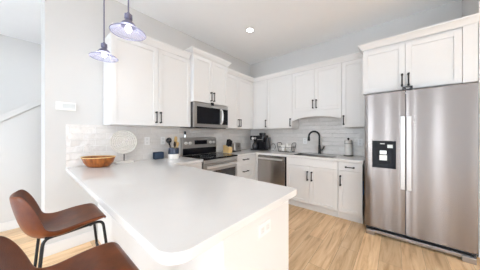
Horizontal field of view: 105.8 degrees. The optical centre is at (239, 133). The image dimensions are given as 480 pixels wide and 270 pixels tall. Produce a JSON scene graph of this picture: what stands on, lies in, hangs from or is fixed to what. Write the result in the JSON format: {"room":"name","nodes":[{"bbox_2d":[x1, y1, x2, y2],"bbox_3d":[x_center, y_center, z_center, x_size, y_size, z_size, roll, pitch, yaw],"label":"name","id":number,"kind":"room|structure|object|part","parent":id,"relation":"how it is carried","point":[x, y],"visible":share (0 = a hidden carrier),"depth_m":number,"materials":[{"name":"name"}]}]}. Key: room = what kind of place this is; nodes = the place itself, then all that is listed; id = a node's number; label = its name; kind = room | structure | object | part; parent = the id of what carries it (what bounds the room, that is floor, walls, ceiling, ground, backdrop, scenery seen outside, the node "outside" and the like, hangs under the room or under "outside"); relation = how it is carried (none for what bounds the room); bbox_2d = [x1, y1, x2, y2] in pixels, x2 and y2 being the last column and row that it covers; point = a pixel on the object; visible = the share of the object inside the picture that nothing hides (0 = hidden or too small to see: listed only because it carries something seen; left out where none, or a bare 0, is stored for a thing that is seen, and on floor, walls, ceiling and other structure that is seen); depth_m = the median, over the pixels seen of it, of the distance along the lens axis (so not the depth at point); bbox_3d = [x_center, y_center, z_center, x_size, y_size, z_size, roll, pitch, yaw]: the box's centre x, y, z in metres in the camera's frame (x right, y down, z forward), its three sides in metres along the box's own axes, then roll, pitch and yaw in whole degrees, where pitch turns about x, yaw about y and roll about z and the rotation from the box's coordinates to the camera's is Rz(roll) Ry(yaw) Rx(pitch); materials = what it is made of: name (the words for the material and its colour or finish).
{"room":"kitchen","nodes":[
{"label":"kitchen","id":0,"kind":"room"},
{"bbox_2d":[0,105,40,222],"bbox_3d":[-3.267,-0.073,2.348,0.120,2.763,3.650,0,0,41],"label":"wall","id":1,"kind":"structure","parent":0,"point":[20,134],"depth_m":2.51,"materials":[{"name":"paint"}]},
{"bbox_2d":[0,220,19,231],"bbox_3d":[-3.216,1.234,2.304,0.015,0.120,3.650,0,0,41],"label":"baseboard","id":2,"kind":"structure","parent":1,"relation":"attached to","point":[9,225],"depth_m":2.43,"materials":[{"name":"paint"}]},
{"bbox_2d":[0,99,40,121],"bbox_3d":[-3.265,-0.118,2.346,0.157,2.853,3.650,0,0,41],"label":"trim","id":3,"kind":"structure","parent":1,"relation":"attached to","point":[36,103],"depth_m":2.50,"materials":[{"name":"paint"}]},
{"bbox_2d":[0,34,40,114],"bbox_3d":[-4.588,-0.231,2.866,0.100,3.050,9.220,0,0,41],"label":"wall","id":4,"kind":"structure","parent":0,"point":[20,60],"depth_m":3.36,"materials":[{"name":"paint"}]},
{"bbox_2d":[41,0,250,244],"bbox_3d":[-1.156,-0.231,3.568,0.800,3.050,3.690,0,0,41],"label":"wall","id":5,"kind":"structure","parent":0,"point":[71,30],"depth_m":2.09,"materials":[{"name":"paint"}]},
{"bbox_2d":[56,101,75,110],"bbox_3d":[-1.938,-0.306,2.023,0.023,0.090,0.165,0,0,41],"label":"thermostat","id":6,"kind":"object","parent":5,"relation":"attached to","point":[68,106],"visible":1,"depth_m":2.01,"materials":[{"name":"white plastic"}]},
{"bbox_2d":[45,229,96,256],"bbox_3d":[-1.905,1.234,2.067,0.015,0.120,0.435,0,0,41],"label":"baseboard","id":7,"kind":"structure","parent":5,"relation":"attached to","point":[53,248],"depth_m":2.03,"materials":[{"name":"paint"}]},
{"bbox_2d":[103,22,190,126],"bbox_3d":[-1.231,-0.681,2.565,0.372,1.150,1.066,0,0,41],"label":"upper cabinet","id":8,"kind":"object","parent":5,"relation":"attached to","point":[148,86],"visible":0.98,"depth_m":2.35,"materials":[{"name":"paint"}]},
{"bbox_3d":[-1.307,-0.637,2.286,0.020,1.055,0.541,0,0,41],"label":"door","id":9,"kind":"part","parent":8,"relation":"part of","materials":[{"name":"paint"}]},
{"bbox_3d":[-1.118,-1.214,2.451,0.052,0.085,1.038,0,0,41],"label":"crown","id":10,"kind":"part","parent":8,"relation":"part of","materials":[{"name":"paint"}]},
{"bbox_3d":[-0.959,-0.637,2.691,0.020,1.055,0.519,0,0,41],"label":"door","id":11,"kind":"part","parent":8,"relation":"part of","materials":[{"name":"paint"}]},
{"bbox_2d":[144,137,149,144],"bbox_3d":[-1.373,0.109,2.681,0.007,0.118,0.075,0,0,41],"label":"wall outlet","id":12,"kind":"object","parent":5,"relation":"attached to","point":[146,139],"visible":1,"depth_m":2.68,"materials":[{"name":"white plastic"}]},
{"bbox_2d":[66,124,250,167],"bbox_3d":[-0.836,0.152,3.321,0.009,0.516,3.410,0,0,41],"label":"backsplash","id":13,"kind":"structure","parent":5,"relation":"attached to","point":[81,140],"depth_m":2.58,"materials":[{"name":"tile"}]},
{"bbox_2d":[177,46,231,106],"bbox_3d":[-0.612,-0.927,3.241,0.452,0.827,0.864,0,0,41],"label":"upper cabinet","id":14,"kind":"object","parent":5,"relation":"attached to","point":[208,78],"visible":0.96,"depth_m":3.06,"materials":[{"name":"paint"}]},
{"bbox_3d":[-0.611,-0.884,2.990,0.020,0.732,0.376,0,0,41],"label":"door","id":15,"kind":"part","parent":14,"relation":"part of","materials":[{"name":"paint"}]},
{"bbox_2d":[180,102,227,128],"bbox_3d":[-0.603,-0.311,3.235,0.451,0.442,0.758,0,0,41],"label":"microwave","id":16,"kind":"object","parent":14,"relation":"attached to","point":[203,115],"visible":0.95,"depth_m":3.06,"materials":[{"name":"metal"}]},
{"bbox_3d":[-0.287,-0.301,3.368,0.030,0.290,0.145,0,0,41],"label":"control panel","id":17,"kind":"part","parent":16,"relation":"part of","materials":[{"name":"black glass"}]},
{"bbox_3d":[-0.612,-1.298,3.241,0.452,0.085,0.864,0,0,41],"label":"crown","id":18,"kind":"part","parent":14,"relation":"part of","materials":[{"name":"paint"}]},
{"bbox_3d":[-0.364,-0.884,3.279,0.020,0.732,0.376,0,0,41],"label":"door","id":19,"kind":"part","parent":14,"relation":"part of","materials":[{"name":"paint"}]},
{"bbox_2d":[226,74,252,129],"bbox_3d":[0.009,-0.638,4.021,0.362,1.065,1.226,0,0,41],"label":"upper cabinet","id":20,"kind":"object","parent":5,"relation":"attached to","point":[239,91],"visible":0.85,"depth_m":3.79,"materials":[{"name":"paint"}]},
{"bbox_3d":[-0.160,-0.637,3.625,0.020,1.055,0.404,0,0,41],"label":"door","id":21,"kind":"part","parent":20,"relation":"part of","materials":[{"name":"paint"}]},
{"bbox_3d":[0.128,-0.637,3.962,0.020,1.055,0.474,0,0,41],"label":"door","id":22,"kind":"part","parent":20,"relation":"part of","materials":[{"name":"paint"}]},
{"bbox_2d":[0,0,457,64],"bbox_3d":[-0.188,-1.806,-0.913,11.700,0.100,9.200,0,0,41],"label":"ceiling","id":23,"kind":"structure","parent":0,"point":[281,27],"depth_m":2.77,"materials":[{"name":"paint"}]},
{"bbox_2d":[88,0,118,62],"bbox_3d":[-1.345,-1.253,1.795,0.238,1.007,0.238,0,0,41],"label":"pendant lamp","id":24,"kind":"object","parent":23,"relation":"hanging from","point":[103,51],"visible":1,"depth_m":1.79,"materials":[{"name":"metal"}]},
{"bbox_2d":[97,42,110,53],"bbox_3d":[-1.345,-0.852,1.795,0.104,0.102,0.104,0,0,41],"label":"socket","id":25,"kind":"object","parent":24,"relation":"attached to","point":[103,48],"depth_m":1.77,"materials":[{"name":"metal"}]},
{"bbox_3d":[-1.345,-1.316,1.795,0.010,0.840,0.011,0,0,41],"label":"rod","id":26,"kind":"part","parent":24,"relation":"part of","materials":[{"name":"metal"}]},
{"bbox_2d":[109,0,145,40],"bbox_3d":[-0.833,-1.253,1.355,0.238,1.007,0.238,0,0,41],"label":"pendant lamp","id":27,"kind":"object","parent":23,"relation":"hanging from","point":[127,23],"visible":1,"depth_m":1.34,"materials":[{"name":"metal"}]},
{"bbox_2d":[120,12,135,29],"bbox_3d":[-0.833,-0.852,1.355,0.104,0.102,0.104,0,0,41],"label":"socket","id":28,"kind":"object","parent":27,"relation":"attached to","point":[128,18],"depth_m":1.33,"materials":[{"name":"metal"}]},
{"bbox_3d":[-0.833,-0.783,1.355,0.234,0.064,0.234,0,0,41],"label":"lamp shade","id":29,"kind":"part","parent":27,"relation":"part of","materials":[{"name":"clear glass"}]},
{"bbox_3d":[-0.833,-0.781,1.355,0.044,0.053,0.044,0,0,41],"label":"bulb","id":30,"kind":"part","parent":27,"relation":"part of","materials":[{"name":"white glass"}]},
{"bbox_2d":[245,27,254,32],"bbox_3d":[0.170,-1.764,3.072,0.160,0.024,0.160,0,0,41],"label":"recessed light","id":31,"kind":"object","parent":23,"relation":"in","point":[249,29],"visible":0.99,"depth_m":3.08,"materials":[{"name":"paint"}]},
{"bbox_2d":[0,204,479,269],"bbox_3d":[-0.188,1.334,-0.913,11.700,0.080,9.200,0,0,41],"label":"floor","id":32,"kind":"structure","parent":0,"point":[317,240],"depth_m":2.01,"materials":[{"name":"brown wood"}]},
{"bbox_2d":[9,189,107,267],"bbox_3d":[-1.350,0.847,1.405,0.448,0.887,0.539,0,0,41],"label":"counter stool","id":33,"kind":"object","parent":32,"relation":"on","point":[30,218],"visible":1,"depth_m":1.33,"materials":[{"name":"brown leather"}]},
{"bbox_3d":[-1.557,0.987,1.453,0.179,0.605,0.040,0,0,-38],"label":"leg","id":34,"kind":"part","parent":33,"relation":"part of","materials":[{"name":"black metal"}]},
{"bbox_3d":[-1.271,0.987,1.207,0.040,0.605,0.179,0,0,30],"label":"leg","id":35,"kind":"part","parent":33,"relation":"part of","materials":[{"name":"black metal"}]},
{"bbox_3d":[-1.115,0.983,1.374,0.052,0.615,0.280,0,0,41],"label":"leg","id":36,"kind":"part","parent":33,"relation":"part of","materials":[{"name":"black metal"}]},
{"bbox_3d":[-1.407,0.983,1.625,0.042,0.615,0.283,0,0,34],"label":"leg","id":37,"kind":"part","parent":33,"relation":"part of","materials":[{"name":"black metal"}]},
{"bbox_2d":[0,236,138,269],"bbox_3d":[-0.733,0.847,0.803,0.448,0.887,0.539,0,0,41],"label":"counter stool","id":38,"kind":"object","parent":32,"relation":"on","point":[106,256],"visible":1,"depth_m":0.89,"materials":[{"name":"brown leather"}]},
{"bbox_2d":[184,163,201,168],"bbox_3d":[-0.942,0.858,2.704,0.590,0.872,0.474,0,0,41],"label":"base cabinet","id":39,"kind":"object","parent":32,"relation":"on","point":[195,165],"visible":0.04,"depth_m":2.62,"materials":[{"name":"paint"}]},
{"bbox_2d":[98,200,288,269],"bbox_3d":[-0.694,0.858,1.768,2.212,0.872,0.670,0,0,41],"label":"base cabinet","id":40,"kind":"object","parent":32,"relation":"on","point":[242,250],"visible":0.28,"depth_m":1.07,"materials":[{"name":"paint"}]},
{"bbox_3d":[-0.917,0.858,1.529,2.184,0.872,0.018,0,0,41],"label":"panel","id":41,"kind":"part","parent":40,"relation":"part of","materials":[{"name":"paint"}]},
{"bbox_2d":[66,156,296,264],"bbox_3d":[-0.619,0.401,1.817,2.275,0.041,1.407,0,0,41],"label":"countertop","id":42,"kind":"structure","parent":40,"relation":"on","point":[175,211],"depth_m":1.03,"materials":[{"name":"white stone"}]},
{"bbox_2d":[80,155,115,167],"bbox_3d":[-1.627,0.320,2.089,0.319,0.119,0.304,0,0,41],"label":"bowl","id":43,"kind":"object","parent":42,"relation":"on","point":[97,161],"visible":1,"depth_m":2.01,"materials":[{"name":"brown wood"}]},
{"bbox_2d":[110,130,137,163],"bbox_3d":[-1.516,0.166,2.372,0.301,0.428,0.126,0,0,-41],"label":"ornament","id":44,"kind":"object","parent":42,"relation":"on","point":[124,142],"visible":1,"depth_m":2.36,"materials":[{"name":"white ceramic"}]},
{"bbox_2d":[153,152,163,159],"bbox_3d":[-1.230,0.327,2.737,0.080,0.105,0.140,0,0,41],"label":"smart speaker","id":45,"kind":"object","parent":42,"relation":"on","point":[156,155],"visible":0.98,"depth_m":2.70},
{"bbox_2d":[168,147,178,158],"bbox_3d":[-1.012,0.297,2.761,0.157,0.164,0.157,0,0,41],"label":"utensil crock","id":46,"kind":"object","parent":42,"relation":"on","point":[173,153],"visible":0.97,"depth_m":2.69,"materials":[{"name":"white ceramic"}]},
{"bbox_3d":[0.125,0.858,1.045,0.028,0.872,0.638,0,0,41],"label":"panel","id":47,"kind":"part","parent":40,"relation":"part of","materials":[{"name":"paint"}]},
{"bbox_2d":[259,218,270,238],"bbox_3d":[0.144,0.541,1.039,0.009,0.075,0.118,0,0,41],"label":"wall outlet","id":48,"kind":"object","parent":40,"relation":"attached to","point":[265,227],"visible":1,"depth_m":1.03,"materials":[{"name":"white plastic"}]},
{"bbox_2d":[180,137,238,175],"bbox_3d":[-0.512,0.681,3.155,0.692,1.225,0.758,0,0,41],"label":"range","id":49,"kind":"object","parent":32,"relation":"on","point":[204,148],"visible":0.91,"depth_m":3.11,"materials":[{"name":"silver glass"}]},
{"bbox_3d":[-0.719,0.311,3.333,0.005,0.115,0.746,0,0,41],"label":"splash panel","id":50,"kind":"part","parent":49,"relation":"part of","materials":[{"name":"black glass"}]},
{"bbox_2d":[183,152,237,160],"bbox_3d":[-0.509,0.386,3.152,0.585,0.026,0.758,0,0,41],"label":"cooktop","id":51,"kind":"object","parent":49,"relation":"in","point":[206,156],"depth_m":3.10,"materials":[{"name":"black glass"}]},
{"bbox_3d":[-0.306,0.766,2.979,0.038,0.605,0.748,0,0,41],"label":"oven door","id":52,"kind":"part","parent":49,"relation":"part of","materials":[{"name":"metal"}]},
{"bbox_3d":[-0.272,0.506,2.950,0.059,0.040,0.696,0,0,41],"label":"handle","id":53,"kind":"part","parent":49,"relation":"part of","materials":[{"name":"metal"}]},
{"bbox_2d":[236,154,255,179],"bbox_3d":[0.120,0.858,3.912,0.632,0.872,1.206,0,0,41],"label":"base cabinet","id":54,"kind":"object","parent":32,"relation":"on","point":[246,167],"visible":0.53,"depth_m":3.52,"materials":[{"name":"paint"}]},
{"bbox_3d":[0.115,0.511,3.501,0.020,0.166,0.569,0,0,41],"label":"drawer","id":55,"kind":"part","parent":54,"relation":"part of","materials":[{"name":"paint"}]},
{"bbox_3d":[0.115,0.738,3.501,0.020,0.282,0.569,0,0,41],"label":"drawer","id":56,"kind":"part","parent":54,"relation":"part of","materials":[{"name":"paint"}]},
{"bbox_2d":[217,149,364,163],"bbox_3d":[0.803,0.401,3.341,2.452,0.041,1.227,0,0,41],"label":"countertop","id":57,"kind":"structure","parent":54,"relation":"on","point":[245,152],"depth_m":3.27,"materials":[{"name":"white stone"}]},
{"bbox_2d":[223,145,231,152],"bbox_3d":[-0.246,0.305,3.632,0.150,0.150,0.110,0,0,41],"label":"knife block","id":58,"kind":"object","parent":57,"relation":"on","point":[226,149],"visible":0.84,"depth_m":3.59,"materials":[{"name":"brown wood"}]},
{"bbox_2d":[231,143,240,151],"bbox_3d":[-0.101,0.286,3.889,0.187,0.186,0.220,0,0,41],"label":"toaster","id":59,"kind":"object","parent":57,"relation":"on","point":[236,147],"visible":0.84,"depth_m":3.80,"materials":[{"name":"metal"}]},
{"bbox_2d":[250,136,259,149],"bbox_3d":[0.371,0.212,4.261,0.190,0.334,0.221,0,0,41],"label":"coffee maker","id":60,"kind":"object","parent":57,"relation":"on","point":[256,145],"visible":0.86,"depth_m":4.20,"materials":[{"name":"black plastic"}]},
{"bbox_2d":[257,133,275,150],"bbox_3d":[0.585,0.180,4.093,0.334,0.400,0.296,0,0,41],"label":"coffee maker","id":61,"kind":"object","parent":57,"relation":"on","point":[265,141],"visible":0.98,"depth_m":4.07,"materials":[{"name":"black plastic"}]},
{"bbox_3d":[0.630,0.215,4.100,0.068,0.270,0.140,0,0,41],"label":"water tank","id":62,"kind":"part","parent":61,"relation":"part of","materials":[{"name":"clear plastic"}]},
{"bbox_2d":[277,142,295,151],"bbox_3d":[0.977,0.281,3.816,0.345,0.193,0.205,0,0,41],"label":"wire basket","id":63,"kind":"object","parent":57,"relation":"on","point":[291,147],"visible":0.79,"depth_m":3.79,"materials":[{"name":"black metal"}]},
{"bbox_2d":[293,153,337,157],"bbox_3d":[1.344,0.501,3.245,0.696,0.234,0.416,0,0,41],"label":"sink","id":64,"kind":"object","parent":57,"relation":"in","point":[304,154],"visible":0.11,"depth_m":3.40,"materials":[{"name":"metal"}]},
{"bbox_2d":[307,131,324,153],"bbox_3d":[1.442,0.160,3.451,0.301,0.439,0.084,0,0,15],"label":"faucet","id":65,"kind":"object","parent":57,"relation":"on","point":[319,145],"visible":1,"depth_m":3.43,"materials":[{"name":"black metal"}]},
{"bbox_2d":[344,138,352,155],"bbox_3d":[1.864,0.225,3.122,0.150,0.308,0.150,0,0,41],"label":"paper towel holder","id":66,"kind":"object","parent":57,"relation":"on","point":[348,143],"visible":0.98,"depth_m":3.07,"materials":[{"name":"black metal"}]},
{"bbox_2d":[256,154,258,180],"bbox_3d":[0.359,0.858,3.755,0.050,0.872,0.045,0,0,41],"label":"trim","id":67,"kind":"structure","parent":32,"relation":"on","point":[256,154],"depth_m":3.73,"materials":[{"name":"paint"}]},
{"bbox_2d":[258,155,286,185],"bbox_3d":[0.784,0.860,3.725,0.624,0.868,0.648,0,0,41],"label":"dishwasher","id":68,"kind":"object","parent":32,"relation":"on","point":[271,169],"visible":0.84,"depth_m":3.47,"materials":[{"name":"metal"}]},
{"bbox_3d":[0.579,0.485,3.500,0.525,0.034,0.038,0,0,41],"label":"handle","id":69,"kind":"part","parent":68,"relation":"part of","materials":[{"name":"metal"}]},
{"bbox_2d":[287,157,338,216],"bbox_3d":[1.345,0.858,3.243,0.846,0.872,0.632,0,0,41],"label":"base cabinet","id":70,"kind":"object","parent":32,"relation":"on","point":[315,182],"visible":0.89,"depth_m":3.00,"materials":[{"name":"paint"}]},
{"bbox_3d":[1.013,0.868,3.179,0.418,0.628,0.020,0,0,41],"label":"door","id":71,"kind":"part","parent":70,"relation":"part of","materials":[{"name":"paint"}]},
{"bbox_3d":[1.333,0.868,2.905,0.418,0.628,0.020,0,0,41],"label":"door","id":72,"kind":"part","parent":70,"relation":"part of","materials":[{"name":"paint"}]},
{"bbox_2d":[338,162,364,223],"bbox_3d":[1.789,0.858,2.863,0.315,0.872,0.632,0,0,41],"label":"base cabinet","id":73,"kind":"object","parent":32,"relation":"on","point":[351,176],"visible":0.96,"depth_m":2.66,"materials":[{"name":"paint"}]},
{"bbox_3d":[1.615,0.488,2.664,0.304,0.121,0.020,0,0,41],"label":"drawer","id":74,"kind":"part","parent":73,"relation":"part of","materials":[{"name":"paint"}]},
{"bbox_2d":[365,82,477,264],"bbox_3d":[2.228,0.368,2.356,0.931,1.852,0.790,0,0,41],"label":"refrigerator","id":75,"kind":"object","parent":32,"relation":"on","point":[421,145],"visible":1,"depth_m":2.01,"materials":[{"name":"metal"}]},
{"bbox_3d":[1.809,0.342,2.278,0.394,1.695,0.084,0,0,41],"label":"door","id":76,"kind":"part","parent":75,"relation":"part of","materials":[{"name":"metal"}]},
{"bbox_3d":[1.916,0.227,2.136,0.042,0.865,0.021,0,0,41],"label":"handle","id":77,"kind":"part","parent":75,"relation":"part of","materials":[{"name":"metal"}]},
{"bbox_3d":[1.957,0.227,2.101,0.042,0.865,0.021,0,0,41],"label":"handle","id":78,"kind":"part","parent":75,"relation":"part of","materials":[{"name":"metal"}]},
{"bbox_3d":[2.162,0.342,1.976,0.522,1.695,0.084,0,0,41],"label":"door","id":79,"kind":"part","parent":75,"relation":"part of","materials":[{"name":"metal"}]},
{"bbox_2d":[251,0,461,127],"bbox_3d":[3.765,-0.231,1.706,9.100,3.050,0.120,0,0,41],"label":"wall","id":80,"kind":"structure","parent":0,"point":[347,44],"depth_m":3.16,"materials":[{"name":"paint"}]},
{"bbox_2d":[253,80,266,128],"bbox_3d":[0.529,-0.638,4.144,0.386,1.065,0.362,0,0,41],"label":"upper cabinet","id":81,"kind":"object","parent":80,"relation":"attached to","point":[259,88],"visible":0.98,"depth_m":4.04,"materials":[{"name":"paint"}]},
{"bbox_2d":[267,74,298,128],"bbox_3d":[0.893,-0.638,3.834,0.562,1.065,0.362,0,0,41],"label":"upper cabinet","id":82,"kind":"object","parent":80,"relation":"attached to","point":[279,89],"visible":0.97,"depth_m":3.72,"materials":[{"name":"paint"}]},
{"bbox_2d":[251,116,364,155],"bbox_3d":[1.208,-0.008,3.809,2.461,0.836,0.009,0,0,41],"label":"backsplash","id":83,"kind":"structure","parent":80,"relation":"attached to","point":[333,136],"depth_m":3.52,"materials":[{"name":"tile"}]},
{"bbox_2d":[292,63,341,120],"bbox_3d":[1.435,-0.714,3.369,0.858,0.915,0.362,0,0,41],"label":"upper cabinet","id":84,"kind":"object","parent":80,"relation":"attached to","point":[315,92],"visible":0.98,"depth_m":3.23,"materials":[{"name":"paint"}]},
{"bbox_2d":[227,52,362,82],"bbox_3d":[0.825,-1.214,3.133,2.116,0.085,0.875,0,0,41],"label":"crown molding","id":85,"kind":"structure","parent":84,"relation":"attached to","point":[357,55],"depth_m":3.41,"materials":[{"name":"paint"}]},
{"bbox_3d":[1.188,-0.793,3.411,0.426,0.743,0.020,0,0,41],"label":"door","id":86,"kind":"part","parent":84,"relation":"part of","materials":[{"name":"paint"}]},
{"bbox_3d":[1.515,-0.793,3.132,0.426,0.743,0.020,0,0,41],"label":"door","id":87,"kind":"part","parent":84,"relation":"part of","materials":[{"name":"paint"}]},
{"bbox_2d":[342,58,364,127],"bbox_3d":[1.883,-0.638,2.986,0.314,1.065,0.362,0,0,41],"label":"upper cabinet","id":88,"kind":"object","parent":80,"relation":"attached to","point":[353,100],"visible":0.94,"depth_m":2.88,"materials":[{"name":"paint"}]},
{"bbox_2d":[358,139,362,145],"bbox_3d":[2.042,0.144,3.084,0.075,0.118,0.007,0,0,41],"label":"wall outlet","id":89,"kind":"object","parent":80,"relation":"attached to","point":[360,141],"visible":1,"depth_m":3.08,"materials":[{"name":"white plastic"}]},
{"bbox_2d":[358,13,479,96],"bbox_3d":[2.272,-0.897,2.456,1.060,0.692,0.662,0,0,41],"label":"upper cabinet","id":90,"kind":"object","parent":80,"relation":"attached to","point":[450,57],"visible":0.93,"depth_m":2.16,"materials":[{"name":"paint"}]},
{"bbox_3d":[1.903,-0.846,2.417,0.437,0.580,0.020,0,0,41],"label":"door","id":91,"kind":"part","parent":90,"relation":"part of","materials":[{"name":"paint"}]},
{"bbox_3d":[2.158,-1.200,2.323,1.060,0.085,0.312,0,0,41],"label":"crown","id":92,"kind":"part","parent":90,"relation":"part of","materials":[{"name":"paint"}]},
{"bbox_3d":[2.245,-0.846,2.125,0.455,0.580,0.020,0,0,41],"label":"door","id":93,"kind":"part","parent":90,"relation":"part of","materials":[{"name":"paint"}]},
{"bbox_2d":[462,0,479,257],"bbox_3d":[2.743,-0.231,2.094,0.118,3.050,0.620,0,0,41],"label":"wall","id":94,"kind":"structure","parent":0,"point":[469,7],"depth_m":1.90,"materials":[{"name":"paint"}]}
]}

